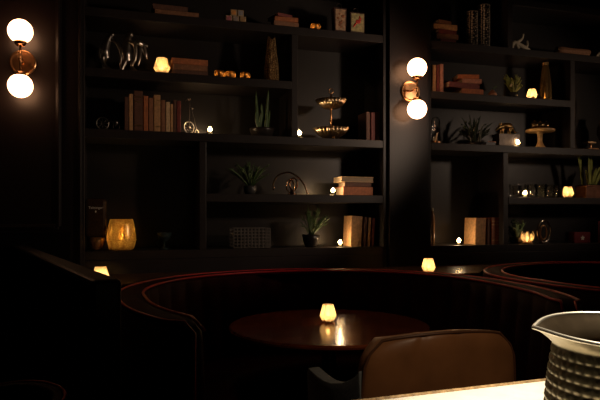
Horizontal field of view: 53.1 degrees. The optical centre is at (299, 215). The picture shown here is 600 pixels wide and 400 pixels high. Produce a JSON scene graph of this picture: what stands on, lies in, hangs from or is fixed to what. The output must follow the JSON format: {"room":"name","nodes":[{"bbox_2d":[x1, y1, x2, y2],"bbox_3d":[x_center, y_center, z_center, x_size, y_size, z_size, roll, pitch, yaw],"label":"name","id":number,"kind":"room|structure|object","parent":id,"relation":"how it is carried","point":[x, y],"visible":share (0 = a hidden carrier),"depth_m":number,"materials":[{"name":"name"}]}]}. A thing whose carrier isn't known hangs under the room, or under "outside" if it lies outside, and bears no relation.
{"room":"cocktail lounge","nodes":[
{"label":"cocktail lounge","id":0,"kind":"room"},
{"bbox_2d":[0,0,77,263],"bbox_3d":[-2.120,-0.370,3.636,1.475,3.300,0.410,0,0,-17],"label":"wall pier","id":1,"kind":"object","parent":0,"point":[27,124],"depth_m":3.60,"materials":[{"name":"grey paint"}]},
{"bbox_2d":[7,19,35,97],"bbox_3d":[-1.618,-0.908,3.477,0.148,0.450,0.173,0,0,-17],"label":"sconce","id":2,"kind":"object","parent":1,"relation":"attached to","point":[22,62],"visible":1,"depth_m":3.43,"materials":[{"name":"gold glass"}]},
{"bbox_2d":[0,232,70,382],"bbox_3d":[-2.072,0.688,3.429,1.425,1.184,0.013,0,0,-17],"label":"wall","id":3,"kind":"structure","parent":1,"relation":"attached to","point":[58,244],"depth_m":3.53,"materials":[{"name":"black paint"}]},
{"bbox_2d":[0,224,58,229],"bbox_3d":[-1.964,0.066,3.457,1.067,0.032,0.026,0,0,-17],"label":"trim","id":4,"kind":"structure","parent":3,"relation":"attached to","point":[2,226],"depth_m":3.56,"materials":[{"name":"grey paint"}]},
{"bbox_2d":[56,0,60,226],"bbox_3d":[-1.456,-0.877,3.616,0.031,1.886,0.029,0,0,0],"label":"trim","id":5,"kind":"structure","parent":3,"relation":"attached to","point":[58,2],"depth_m":3.60,"materials":[{"name":"grey paint"}]},
{"bbox_2d":[78,0,81,265],"bbox_3d":[-1.339,-0.370,3.652,0.024,3.300,0.028,0,0,0],"label":"trim","id":6,"kind":"structure","parent":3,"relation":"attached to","point":[79,1],"depth_m":3.65,"materials":[{"name":"grey paint"}]},
{"bbox_2d":[11,245,120,399],"bbox_3d":[-1.097,0.725,2.587,0.080,1.110,2.292,0,0,-31],"label":"wall partition","id":7,"kind":"structure","parent":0,"point":[66,315],"depth_m":1.96,"materials":[{"name":"black paint"}]},
{"bbox_2d":[386,0,428,266],"bbox_3d":[0.724,-0.370,4.513,0.309,3.300,0.420,0,0,-17],"label":"wall pier","id":8,"kind":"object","parent":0,"point":[407,21],"visible":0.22,"depth_m":4.31,"materials":[{"name":"grey paint"}]},
{"bbox_2d":[401,58,426,118],"bbox_3d":[0.817,-0.895,4.231,0.148,0.426,0.173,0,0,-17],"label":"sconce","id":9,"kind":"object","parent":8,"relation":"attached to","point":[417,67],"visible":1,"depth_m":4.18,"materials":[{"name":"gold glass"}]},
{"bbox_3d":[1.942,1.320,1.718,9.971,0.080,9.048,0,0,0],"label":"floor","id":10,"kind":"structure","parent":0,"visible":0},
{"bbox_2d":[0,380,66,399],"bbox_3d":[-0.875,0.891,1.599,0.469,0.781,0.529,0,0,3],"label":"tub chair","id":11,"kind":"object","parent":10,"relation":"on","point":[18,389],"visible":1,"depth_m":1.81,"materials":[{"name":"leather"}]},
{"bbox_2d":[82,0,385,273],"bbox_3d":[-0.419,-0.367,4.159,2.061,3.295,0.360,0,0,-17],"label":"bookcase","id":12,"kind":"object","parent":10,"relation":"on","point":[178,183],"visible":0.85,"depth_m":4.19,"materials":[{"name":"paint"}]},
{"bbox_2d":[85,198,106,250],"bbox_3d":[-1.293,0.054,3.803,0.128,0.330,0.113,0,0,-17],"label":"glass jar","id":13,"kind":"object","parent":12,"relation":"on","point":[95,208],"visible":1,"depth_m":3.75,"materials":[{"name":"brown glass"}]},
{"bbox_2d":[96,117,119,129],"bbox_3d":[-1.215,-0.582,3.797,0.144,0.085,0.040,0,0,-17],"label":"tricycle","id":14,"kind":"object","parent":12,"relation":"on","point":[104,122],"visible":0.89,"depth_m":3.79,"materials":[{"name":"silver metal"}]},
{"bbox_2d":[98,32,121,68],"bbox_3d":[-1.203,-1.043,3.822,0.160,0.258,0.075,0,0,-17],"label":"figurine","id":15,"kind":"object","parent":12,"relation":"on","point":[104,49],"visible":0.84,"depth_m":3.80,"materials":[{"name":"metal"}]},
{"bbox_2d":[106,219,136,250],"bbox_3d":[-1.137,0.119,3.821,0.190,0.200,0.190,0,0,-17],"label":"glass vase","id":16,"kind":"object","parent":12,"relation":"on","point":[121,233],"visible":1,"depth_m":3.75,"materials":[{"name":"gold glass"}]},
{"bbox_2d":[124,97,127,129],"bbox_3d":[-1.124,-0.648,3.881,0.023,0.216,0.152,0,0,-17],"label":"book","id":17,"kind":"object","parent":12,"relation":"on","point":[125,98],"visible":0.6,"depth_m":3.81,"materials":[{"name":"paper"}]},
{"bbox_2d":[129,94,132,129],"bbox_3d":[-1.098,-0.658,3.890,0.023,0.236,0.152,0,0,-17],"label":"book","id":18,"kind":"object","parent":12,"relation":"on","point":[130,95],"visible":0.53,"depth_m":3.82,"materials":[{"name":"paper"}]},
{"bbox_2d":[120,32,147,69],"bbox_3d":[-1.069,-1.049,3.863,0.178,0.272,0.083,0,0,-17],"label":"figurine","id":19,"kind":"object","parent":12,"relation":"on","point":[127,44],"visible":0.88,"depth_m":3.83,"materials":[{"name":"metal"}]},
{"bbox_2d":[133,91,142,130],"bbox_3d":[-1.054,-0.669,3.902,0.054,0.258,0.154,0,0,-17],"label":"book","id":20,"kind":"object","parent":12,"relation":"on","point":[138,95],"visible":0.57,"depth_m":3.83,"materials":[{"name":"paper"}]},
{"bbox_2d":[143,96,147,130],"bbox_3d":[-1.010,-0.655,3.917,0.028,0.229,0.152,0,0,-17],"label":"book","id":21,"kind":"object","parent":12,"relation":"on","point":[145,98],"visible":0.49,"depth_m":3.84,"materials":[{"name":"paper"}]},
{"bbox_2d":[148,98,152,130],"bbox_3d":[-0.979,-0.649,3.926,0.028,0.218,0.152,0,0,-17],"label":"book","id":22,"kind":"object","parent":12,"relation":"on","point":[150,100],"visible":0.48,"depth_m":3.85,"materials":[{"name":"paper"}]},
{"bbox_2d":[153,95,159,130],"bbox_3d":[-0.942,-0.660,3.937,0.040,0.240,0.154,0,0,-17],"label":"book","id":23,"kind":"object","parent":12,"relation":"on","point":[156,98],"visible":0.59,"depth_m":3.87,"materials":[{"name":"paper"}]},
{"bbox_2d":[154,57,169,72],"bbox_3d":[-0.896,-0.971,3.896,0.098,0.105,0.098,0,0,-40],"label":"votive candle","id":24,"kind":"object","parent":12,"relation":"on","point":[161,64],"visible":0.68,"depth_m":3.86,"materials":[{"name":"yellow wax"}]},
{"bbox_2d":[160,100,164,131],"bbox_3d":[-0.906,-0.645,3.949,0.026,0.210,0.152,0,0,-17],"label":"book","id":25,"kind":"object","parent":12,"relation":"on","point":[162,103],"visible":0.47,"depth_m":3.88,"materials":[{"name":"paper"}]},
{"bbox_2d":[156,232,171,249],"bbox_3d":[-0.895,0.164,3.948,0.110,0.110,0.110,0,0,-17],"label":"glass dish","id":26,"kind":"object","parent":12,"relation":"on","point":[163,236],"visible":0.96,"depth_m":3.92,"materials":[{"name":"grey"}]},
{"bbox_2d":[165,102,169,131],"bbox_3d":[-0.878,-0.639,3.958,0.025,0.198,0.152,0,0,-17],"label":"book","id":27,"kind":"object","parent":12,"relation":"on","point":[167,104],"visible":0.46,"depth_m":3.89,"materials":[{"name":"paper"}]},
{"bbox_2d":[170,104,172,131],"bbox_3d":[-0.854,-0.633,3.965,0.017,0.187,0.151,0,0,-17],"label":"book","id":28,"kind":"object","parent":12,"relation":"on","point":[171,105],"visible":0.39,"depth_m":3.89,"materials":[{"name":"paper"}]},
{"bbox_2d":[172,100,175,131],"bbox_3d":[-0.835,-0.647,3.971,0.017,0.214,0.151,0,0,-17],"label":"book","id":29,"kind":"object","parent":12,"relation":"on","point":[174,101],"visible":0.49,"depth_m":3.90,"materials":[{"name":"paper"}]},
{"bbox_2d":[154,9,198,16],"bbox_3d":[-0.818,-1.309,3.955,0.280,0.036,0.152,0,0,-17],"label":"book","id":30,"kind":"object","parent":12,"relation":"on","point":[160,11],"visible":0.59,"depth_m":3.88,"materials":[{"name":"paper"}]},
{"bbox_2d":[151,3,187,12],"bbox_3d":[-0.860,-1.344,3.942,0.222,0.032,0.152,0,0,-19],"label":"book","id":31,"kind":"object","parent":30,"relation":"on","point":[154,6],"visible":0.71,"depth_m":3.87,"materials":[{"name":"paper"}]},
{"bbox_2d":[176,101,180,131],"bbox_3d":[-0.811,-0.644,3.978,0.025,0.209,0.152,0,0,-17],"label":"book","id":32,"kind":"object","parent":12,"relation":"on","point":[178,103],"visible":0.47,"depth_m":3.91,"materials":[{"name":"paper"}]},
{"bbox_2d":[171,69,207,74],"bbox_3d":[-0.742,-0.935,4.000,0.230,0.034,0.152,0,0,-18],"label":"book","id":33,"kind":"object","parent":12,"relation":"on","point":[173,70],"visible":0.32,"depth_m":3.93,"materials":[{"name":"paper"}]},
{"bbox_2d":[171,64,206,71],"bbox_3d":[-0.739,-0.972,4.000,0.224,0.038,0.152,0,0,-16],"label":"book","id":34,"kind":"object","parent":33,"relation":"on","point":[174,66],"visible":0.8,"depth_m":3.93,"materials":[{"name":"paper"}]},
{"bbox_2d":[170,57,207,68],"bbox_3d":[-0.743,-1.010,3.999,0.234,0.038,0.152,0,0,-18],"label":"book","id":35,"kind":"object","parent":34,"relation":"on","point":[173,60],"visible":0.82,"depth_m":3.93,"materials":[{"name":"paper"}]},
{"bbox_2d":[184,98,198,132],"bbox_3d":[-0.723,-0.656,3.954,0.057,0.233,0.114,0,0,26],"label":"bicycle","id":36,"kind":"object","parent":12,"relation":"on","point":[189,126],"visible":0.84,"depth_m":3.94,"materials":[{"name":"silver metal"}]},
{"bbox_2d":[214,70,224,75],"bbox_3d":[-0.535,-0.941,3.986,0.076,0.046,0.076,0,0,-17],"label":"glass bowl","id":37,"kind":"object","parent":12,"relation":"on","point":[217,72],"visible":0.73,"depth_m":3.96,"materials":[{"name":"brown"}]},
{"bbox_2d":[225,71,235,76],"bbox_3d":[-0.464,-0.941,4.008,0.076,0.046,0.076,0,0,-17],"label":"glass bowl","id":38,"kind":"object","parent":12,"relation":"on","point":[227,73],"visible":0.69,"depth_m":3.98,"materials":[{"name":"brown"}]},
{"bbox_2d":[239,72,250,77],"bbox_3d":[-0.370,-0.941,4.038,0.076,0.046,0.076,0,0,-17],"label":"glass bowl","id":39,"kind":"object","parent":12,"relation":"on","point":[242,74],"visible":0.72,"depth_m":4.01,"materials":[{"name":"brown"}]},
{"bbox_2d":[226,162,270,193],"bbox_3d":[-0.354,-0.266,4.088,0.314,0.238,0.148,0,0,-17],"label":"potted plant","id":40,"kind":"object","parent":12,"relation":"on","point":[249,179],"visible":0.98,"depth_m":4.08,"materials":[{"name":"green plant"}]},
{"bbox_2d":[230,227,270,247],"bbox_3d":[-0.343,0.148,4.109,0.256,0.137,0.146,0,0,-17],"label":"wire basket","id":41,"kind":"object","parent":12,"relation":"on","point":[266,231],"visible":1,"depth_m":4.06,"materials":[{"name":"metal"}]},
{"bbox_2d":[250,90,273,135],"bbox_3d":[-0.262,-0.704,4.134,0.170,0.328,0.170,0,0,-17],"label":"potted plant","id":42,"kind":"object","parent":12,"relation":"on","point":[262,127],"visible":0.94,"depth_m":4.12,"materials":[{"name":"green plant"}]},
{"bbox_2d":[264,36,278,79],"bbox_3d":[-0.194,-1.075,4.113,0.107,0.314,0.107,0,0,-17],"label":"vase","id":43,"kind":"object","parent":12,"relation":"on","point":[271,68],"visible":0.81,"depth_m":4.08,"materials":[{"name":"gold metal"}]},
{"bbox_2d":[271,20,298,26],"bbox_3d":[-0.118,-1.310,4.172,0.178,0.038,0.152,0,0,-20],"label":"book","id":44,"kind":"object","parent":12,"relation":"on","point":[274,22],"visible":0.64,"depth_m":4.10,"materials":[{"name":"paper"}]},
{"bbox_2d":[271,16,297,22],"bbox_3d":[-0.110,-1.345,4.175,0.164,0.031,0.152,0,0,-14],"label":"book","id":45,"kind":"object","parent":44,"relation":"on","point":[277,18],"visible":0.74,"depth_m":4.10,"materials":[{"name":"paper"}]},
{"bbox_2d":[267,13,291,21],"bbox_3d":[-0.141,-1.371,4.163,0.114,0.020,0.152,0,0,-32],"label":"book","id":46,"kind":"object","parent":45,"relation":"on","point":[270,19],"visible":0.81,"depth_m":4.11,"materials":[{"name":"paper"}]},
{"bbox_2d":[272,172,307,193],"bbox_3d":[-0.068,-0.228,4.174,0.245,0.162,0.069,0,0,-17],"label":"ring sculpture","id":47,"kind":"object","parent":12,"relation":"on","point":[291,191],"visible":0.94,"depth_m":4.17,"materials":[{"name":"metal"}]},
{"bbox_2d":[300,203,329,246],"bbox_3d":[0.106,0.059,4.248,0.226,0.319,0.128,0,0,-17],"label":"potted plant","id":48,"kind":"object","parent":12,"relation":"on","point":[311,239],"visible":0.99,"depth_m":4.22,"materials":[{"name":"green plant"}]},
{"bbox_2d":[312,88,348,138],"bbox_3d":[0.220,-0.723,4.252,0.264,0.365,0.264,0,0,-17],"label":"tiered stand","id":49,"kind":"object","parent":12,"relation":"on","point":[330,103],"visible":0.9,"depth_m":4.19,"materials":[{"name":"gold metal"}]},
{"bbox_2d":[312,126,348,138],"bbox_3d":[0.220,-0.586,4.252,0.264,0.068,0.264,0,0,-17],"label":"bowl","id":50,"kind":"object","parent":49,"relation":"on","point":[336,132],"depth_m":4.18,"materials":[{"name":"gold metal"}]},
{"bbox_2d":[315,97,346,109],"bbox_3d":[0.220,-0.791,4.252,0.228,0.062,0.228,0,0,-17],"label":"bowl","id":51,"kind":"object","parent":49,"relation":"on","point":[328,103],"depth_m":4.19,"materials":[{"name":"gold metal"}]},
{"bbox_2d":[331,3,346,31],"bbox_3d":[0.276,-1.397,4.236,0.098,0.211,0.062,0,0,-17],"label":"tin","id":52,"kind":"object","parent":12,"relation":"on","point":[338,15],"visible":0.95,"depth_m":4.21,"materials":[{"name":"paint"}]},
{"bbox_2d":[337,13,344,27],"bbox_3d":[0.286,-1.372,4.208,0.062,0.105,0.004,0,0,-17],"label":"print","id":53,"kind":"object","parent":52,"relation":"attached to","point":[340,22],"depth_m":4.21},
{"bbox_2d":[343,216,361,246],"bbox_3d":[0.382,0.110,4.358,0.094,0.222,0.152,0,0,-17],"label":"book","id":54,"kind":"object","parent":12,"relation":"on","point":[352,231],"visible":0.98,"depth_m":4.29,"materials":[{"name":"paper"}]},
{"bbox_2d":[336,187,372,194],"bbox_3d":[0.390,-0.177,4.350,0.231,0.061,0.152,0,0,-19],"label":"book","id":55,"kind":"object","parent":12,"relation":"on","point":[339,190],"visible":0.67,"depth_m":4.28,"materials":[{"name":"paper"}]},
{"bbox_2d":[338,182,370,186],"bbox_3d":[0.395,-0.225,4.352,0.200,0.033,0.152,0,0,-15],"label":"book","id":56,"kind":"object","parent":55,"relation":"on","point":[343,184],"visible":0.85,"depth_m":4.28,"materials":[{"name":"paper"}]},
{"bbox_2d":[334,176,373,182],"bbox_3d":[0.388,-0.261,4.352,0.250,0.038,0.152,0,0,-18],"label":"book","id":57,"kind":"object","parent":56,"relation":"on","point":[341,179],"visible":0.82,"depth_m":4.29,"materials":[{"name":"paper"}]},
{"bbox_2d":[346,8,364,32],"bbox_3d":[0.396,-1.385,4.273,0.113,0.188,0.080,0,0,-17],"label":"tin","id":58,"kind":"object","parent":12,"relation":"on","point":[355,21],"visible":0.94,"depth_m":4.24,"materials":[{"name":"paint"}]},
{"bbox_2d":[353,16,361,26],"bbox_3d":[0.404,-1.373,4.236,0.066,0.086,0.005,0,0,-17],"label":"print","id":59,"kind":"object","parent":58,"relation":"attached to","point":[357,20],"depth_m":4.24,"materials":[{"name":"paper"}]},
{"bbox_2d":[358,112,369,139],"bbox_3d":[0.467,-0.644,4.385,0.030,0.208,0.152,0,0,-17],"label":"book","id":60,"kind":"object","parent":12,"relation":"on","point":[364,118],"visible":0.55,"depth_m":4.34,"materials":[{"name":"paper"}]},
{"bbox_2d":[361,217,366,245],"bbox_3d":[0.446,0.113,4.379,0.032,0.212,0.152,0,0,-17],"label":"book","id":61,"kind":"object","parent":12,"relation":"on","point":[364,219],"visible":0.59,"depth_m":4.31,"materials":[{"name":"fabric"}]},
{"bbox_2d":[366,217,370,245],"bbox_3d":[0.476,0.115,4.388,0.032,0.209,0.152,0,0,-17],"label":"book","id":62,"kind":"object","parent":12,"relation":"on","point":[368,218],"visible":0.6,"depth_m":4.32,"materials":[{"name":"fabric"}]},
{"bbox_2d":[370,112,374,139],"bbox_3d":[0.504,-0.643,4.396,0.031,0.206,0.152,0,0,-17],"label":"book","id":63,"kind":"object","parent":12,"relation":"on","point":[372,114],"visible":0.36,"depth_m":4.33,"materials":[{"name":"paper"}]},
{"bbox_2d":[370,218,374,245],"bbox_3d":[0.505,0.117,4.397,0.032,0.205,0.152,0,0,-17],"label":"book","id":64,"kind":"object","parent":12,"relation":"on","point":[372,219],"visible":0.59,"depth_m":4.33,"materials":[{"name":"fabric"}]},
{"bbox_2d":[374,112,379,139],"bbox_3d":[0.540,-0.646,4.408,0.033,0.212,0.152,0,0,-17],"label":"book","id":65,"kind":"object","parent":12,"relation":"on","point":[377,114],"visible":0.37,"depth_m":4.34,"materials":[{"name":"paper"}]},
{"bbox_2d":[229,309,430,379],"bbox_3d":[0.140,0.902,2.900,0.964,0.756,0.964,0,0,-14],"label":"round table","id":66,"kind":"object","parent":10,"relation":"on","point":[302,330],"visible":0.85,"depth_m":2.82,"materials":[{"name":"brown wood"}]},
{"bbox_2d":[320,304,335,322],"bbox_3d":[0.138,0.480,2.963,0.081,0.087,0.081,0,0,-40],"label":"votive candle","id":67,"kind":"object","parent":66,"relation":"on","point":[327,314],"visible":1,"depth_m":2.94,"materials":[{"name":"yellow glass"}]},
{"bbox_2d":[121,268,581,399],"bbox_3d":[0.114,0.809,2.985,1.970,0.942,1.792,0,0,-17],"label":"booth","id":68,"kind":"object","parent":10,"relation":"on","point":[177,342],"visible":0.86,"depth_m":3.27,"materials":[{"name":"leather"}]},
{"bbox_2d":[109,263,599,287],"bbox_3d":[0.839,0.820,4.023,4.500,0.920,0.596,0,0,-17],"label":"ledge","id":69,"kind":"object","parent":10,"relation":"on","point":[467,269],"visible":0.13,"depth_m":3.96,"materials":[{"name":"brown wood"}]},
{"bbox_2d":[94,266,108,275],"bbox_3d":[-1.061,0.315,3.195,0.084,0.090,0.084,0,0,-40],"label":"votive candle","id":70,"kind":"object","parent":69,"relation":"on","point":[102,269],"visible":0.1,"depth_m":3.17,"materials":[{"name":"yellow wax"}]},
{"bbox_2d":[422,258,435,271],"bbox_3d":[0.819,0.315,3.823,0.084,0.090,0.084,0,0,5],"label":"votive candle","id":71,"kind":"object","parent":69,"relation":"on","point":[428,265],"visible":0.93,"depth_m":3.79,"materials":[{"name":"yellow glass"}]},
{"bbox_2d":[307,329,515,399],"bbox_3d":[0.397,0.820,2.148,0.671,0.923,0.574,0,0,-17],"label":"leather armchair","id":72,"kind":"object","parent":10,"relation":"on","point":[416,362],"visible":0.83,"depth_m":1.88,"materials":[{"name":"brown leather"}]},
{"bbox_2d":[356,378,545,399],"bbox_3d":[1.057,0.788,0.972,2.900,0.981,0.660,0,0,-20],"label":"countertop","id":73,"kind":"structure","parent":10,"relation":"on","point":[527,389],"depth_m":1.01,"materials":[{"name":"beige stone"}]},
{"bbox_2d":[532,311,599,399],"bbox_3d":[0.318,0.203,0.600,0.160,0.192,0.152,0,0,0],"label":"pitcher","id":74,"kind":"object","parent":73,"relation":"on","point":[573,371],"visible":1,"depth_m":0.59,"materials":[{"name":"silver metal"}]},
{"bbox_2d":[429,0,599,264],"bbox_3d":[1.872,-0.367,4.869,2.069,3.295,0.360,0,0,-17],"label":"bookcase","id":75,"kind":"object","parent":10,"relation":"on","point":[466,180],"visible":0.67,"depth_m":4.84,"materials":[{"name":"paint"}]},
{"bbox_2d":[431,208,434,245],"bbox_3d":[0.981,0.080,4.467,0.042,0.278,0.042,0,0,-17],"label":"slim bottle","id":76,"kind":"object","parent":75,"relation":"on","point":[432,209],"visible":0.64,"depth_m":4.45,"materials":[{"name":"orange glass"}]},
{"bbox_2d":[431,65,435,90],"bbox_3d":[0.976,-1.020,4.532,0.029,0.205,0.152,0,0,-17],"label":"book","id":77,"kind":"object","parent":75,"relation":"on","point":[433,67],"visible":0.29,"depth_m":4.46,"materials":[{"name":"paper"}]},
{"bbox_2d":[431,117,439,142],"bbox_3d":[1.011,-0.639,4.476,0.070,0.199,0.070,0,0,-17],"label":"glass dome","id":78,"kind":"object","parent":75,"relation":"on","point":[435,137],"visible":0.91,"depth_m":4.48,"materials":[{"name":"clear glass"}]},
{"bbox_2d":[436,65,438,90],"bbox_3d":[1.006,-1.022,4.542,0.023,0.207,0.152,0,0,-17],"label":"book","id":79,"kind":"object","parent":75,"relation":"on","point":[437,66],"visible":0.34,"depth_m":4.47,"materials":[{"name":"paper"}]},
{"bbox_2d":[439,64,442,91],"bbox_3d":[1.037,-1.026,4.551,0.029,0.217,0.152,0,0,-17],"label":"book","id":80,"kind":"object","parent":75,"relation":"on","point":[440,65],"visible":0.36,"depth_m":4.48,"materials":[{"name":"paper"}]},
{"bbox_2d":[436,38,455,41],"bbox_3d":[1.081,-1.306,4.554,0.136,0.030,0.152,0,0,-20],"label":"book","id":81,"kind":"object","parent":75,"relation":"on","point":[440,39],"visible":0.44,"depth_m":4.48,"materials":[{"name":"paper"}]},
{"bbox_2d":[431,33,458,40],"bbox_3d":[1.086,-1.341,4.556,0.178,0.037,0.152,0,0,-13],"label":"book","id":82,"kind":"object","parent":81,"relation":"on","point":[436,36],"visible":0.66,"depth_m":4.49,"materials":[{"name":"paper"}]},
{"bbox_2d":[431,28,455,36],"bbox_3d":[1.073,-1.376,4.551,0.161,0.033,0.152,0,0,-23],"label":"book","id":83,"kind":"object","parent":82,"relation":"on","point":[440,31],"visible":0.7,"depth_m":4.48,"materials":[{"name":"paper"}]},
{"bbox_2d":[431,23,456,31],"bbox_3d":[1.069,-1.412,4.550,0.194,0.037,0.152,0,0,-14],"label":"book","id":84,"kind":"object","parent":83,"relation":"on","point":[434,26],"visible":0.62,"depth_m":4.48,"materials":[{"name":"paper"}]},
{"bbox_2d":[431,19,450,24],"bbox_3d":[1.049,-1.446,4.543,0.118,0.030,0.152,0,0,-26],"label":"book","id":85,"kind":"object","parent":84,"relation":"on","point":[439,21],"visible":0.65,"depth_m":4.48,"materials":[{"name":"paper"}]},
{"bbox_2d":[454,88,482,93],"bbox_3d":[1.296,-0.943,4.642,0.184,0.050,0.152,0,0,-14],"label":"book","id":86,"kind":"object","parent":75,"relation":"on","point":[462,90],"visible":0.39,"depth_m":4.57,"materials":[{"name":"paper"}]},
{"bbox_2d":[443,81,479,91],"bbox_3d":[1.217,-0.989,4.617,0.286,0.042,0.152,0,0,-24],"label":"book","id":87,"kind":"object","parent":86,"relation":"on","point":[449,86],"visible":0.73,"depth_m":4.55,"materials":[{"name":"paper"}]},
{"bbox_2d":[457,79,481,84],"bbox_3d":[1.299,-1.027,4.642,0.158,0.034,0.152,0,0,-8],"label":"book","id":88,"kind":"object","parent":87,"relation":"on","point":[471,81],"visible":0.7,"depth_m":4.57,"materials":[{"name":"paper"}]},
{"bbox_2d":[452,74,478,81],"bbox_3d":[1.275,-1.060,4.633,0.166,0.030,0.152,0,0,-5],"label":"book","id":89,"kind":"object","parent":88,"relation":"on","point":[458,77],"visible":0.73,"depth_m":4.56,"materials":[{"name":"paper"}]},
{"bbox_2d":[466,10,477,44],"bbox_3d":[1.323,-1.430,4.615,0.095,0.276,0.095,0,0,-17],"label":"cylinder","id":90,"kind":"object","parent":75,"relation":"on","point":[472,15],"visible":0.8,"depth_m":4.58,"materials":[{"name":"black metal"}]},
{"bbox_2d":[464,218,485,244],"bbox_3d":[1.359,0.117,4.661,0.099,0.207,0.152,0,0,-17],"label":"book","id":91,"kind":"object","parent":75,"relation":"on","point":[475,228],"visible":1,"depth_m":4.60,"materials":[{"name":"paper"}]},
{"bbox_2d":[458,116,491,143],"bbox_3d":[1.367,-0.665,4.668,0.310,0.250,0.125,0,0,-17],"label":"potted plant","id":92,"kind":"object","parent":75,"relation":"on","point":[474,138],"visible":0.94,"depth_m":4.65,"materials":[{"name":"green plant"}]},
{"bbox_2d":[477,4,490,45],"bbox_3d":[1.421,-1.458,4.635,0.097,0.333,0.097,0,0,-17],"label":"cylinder","id":93,"kind":"object","parent":75,"relation":"on","point":[483,9],"visible":0.76,"depth_m":4.60,"materials":[{"name":"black metal"}]},
{"bbox_2d":[485,219,489,243],"bbox_3d":[1.428,0.121,4.683,0.019,0.196,0.152,1,0,-17],"label":"book","id":94,"kind":"object","parent":75,"relation":"on","point":[487,234],"visible":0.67,"depth_m":4.61,"materials":[{"name":"fabric"}]},
{"bbox_2d":[480,217,498,243],"bbox_3d":[1.485,0.115,4.699,0.064,0.207,0.154,0,0,-17],"label":"book","id":95,"kind":"object","parent":75,"relation":"on","point":[494,221],"visible":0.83,"depth_m":4.63,"materials":[{"name":"paper"}]},
{"bbox_2d":[492,133,519,145],"bbox_3d":[1.616,-0.590,4.705,0.190,0.099,0.090,0,0,-17],"label":"block","id":96,"kind":"object","parent":75,"relation":"on","point":[500,138],"visible":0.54,"depth_m":4.66,"materials":[{"name":"stone"}]},
{"bbox_2d":[496,123,516,133],"bbox_3d":[1.622,-0.685,4.707,0.218,0.094,0.057,0,0,-17],"label":"animal","id":97,"kind":"object","parent":96,"relation":"on","point":[505,126],"visible":0.92,"depth_m":4.69},
{"bbox_2d":[503,74,522,96],"bbox_3d":[1.674,-1.016,4.715,0.179,0.195,0.082,0,0,-23],"label":"potted plant","id":98,"kind":"object","parent":75,"relation":"on","point":[513,85],"visible":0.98,"depth_m":4.69,"materials":[{"name":"green plant"}]},
{"bbox_2d":[508,218,525,243],"bbox_3d":[1.723,0.119,4.791,0.157,0.199,0.104,0,0,-17],"label":"potted plant","id":99,"kind":"object","parent":75,"relation":"on","point":[515,229],"visible":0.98,"depth_m":4.77,"materials":[{"name":"green plant"}]},
{"bbox_2d":[513,34,530,49],"bbox_3d":[1.725,-1.361,4.678,0.168,0.136,0.057,0,0,-17],"label":"antler mount","id":100,"kind":"object","parent":75,"relation":"on","point":[517,44],"visible":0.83,"depth_m":4.67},
{"bbox_2d":[521,231,533,243],"bbox_3d":[1.789,0.169,4.717,0.097,0.099,0.097,0,0,-17],"label":"candle holder","id":101,"kind":"object","parent":75,"relation":"on","point":[527,238],"visible":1,"depth_m":4.69,"materials":[{"name":"orange glass"}]},
{"bbox_2d":[527,88,536,97],"bbox_3d":[1.829,-0.959,4.730,0.076,0.082,0.076,0,0,5],"label":"votive candle","id":102,"kind":"object","parent":75,"relation":"on","point":[532,93],"visible":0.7,"depth_m":4.70,"materials":[{"name":"yellow wax"}]},
{"bbox_2d":[525,128,554,146],"bbox_3d":[1.915,-0.615,4.788,0.224,0.150,0.224,0,0,-17],"label":"cake stand","id":103,"kind":"object","parent":75,"relation":"on","point":[539,131],"visible":0.87,"depth_m":4.76,"materials":[{"name":"brown wood"}]},
{"bbox_2d":[536,220,551,243],"bbox_3d":[1.942,0.124,4.775,0.140,0.190,0.050,0,0,-17],"label":"ring ornament","id":104,"kind":"object","parent":75,"relation":"on","point":[538,231],"visible":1,"depth_m":4.76,"materials":[{"name":"silver metal"}]},
{"bbox_2d":[539,62,551,98],"bbox_3d":[1.960,-1.070,4.792,0.094,0.304,0.099,0,0,-17],"label":"vase","id":105,"kind":"object","parent":75,"relation":"on","point":[545,89],"visible":0.8,"depth_m":4.76,"materials":[{"name":"brown glass"}]},
{"bbox_2d":[563,186,573,197],"bbox_3d":[2.158,-0.192,4.832,0.083,0.089,0.083,0,0,5],"label":"votive candle","id":106,"kind":"object","parent":75,"relation":"on","point":[567,191],"visible":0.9,"depth_m":4.80,"materials":[{"name":"yellow wax"}]},
{"bbox_2d":[554,47,590,54],"bbox_3d":[2.210,-1.329,4.867,0.314,0.074,0.072,0,0,-17],"label":"book","id":107,"kind":"object","parent":75,"relation":"on","point":[557,49],"visible":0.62,"depth_m":4.83,"materials":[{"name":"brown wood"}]},
{"bbox_2d":[568,232,589,242],"bbox_3d":[2.285,0.174,4.907,0.159,0.089,0.073,0,0,-17],"label":"box","id":108,"kind":"object","parent":75,"relation":"on","point":[573,237],"visible":0.99,"depth_m":4.87,"materials":[{"name":"red"}]},
{"bbox_2d":[575,157,599,197],"bbox_3d":[2.405,-0.347,4.971,0.275,0.400,0.130,0,0,-17],"label":"potted snake plant","id":109,"kind":"object","parent":75,"relation":"on","point":[591,190],"visible":0.91,"depth_m":4.93,"materials":[{"name":"green plant"}]},
{"bbox_2d":[583,141,598,148],"bbox_3d":[2.383,-0.574,4.923,0.105,0.068,0.070,0,0,-17],"label":"tray","id":110,"kind":"object","parent":75,"relation":"on","point":[590,143],"visible":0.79,"depth_m":4.90,"materials":[{"name":"brown wood"}]},
{"bbox_2d":[483,261,599,311],"bbox_3d":[2.072,0.809,3.592,1.970,0.942,1.792,0,0,-17],"label":"booth","id":111,"kind":"object","parent":10,"relation":"on","point":[583,284],"visible":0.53,"depth_m":4.04,"materials":[{"name":"leather"}]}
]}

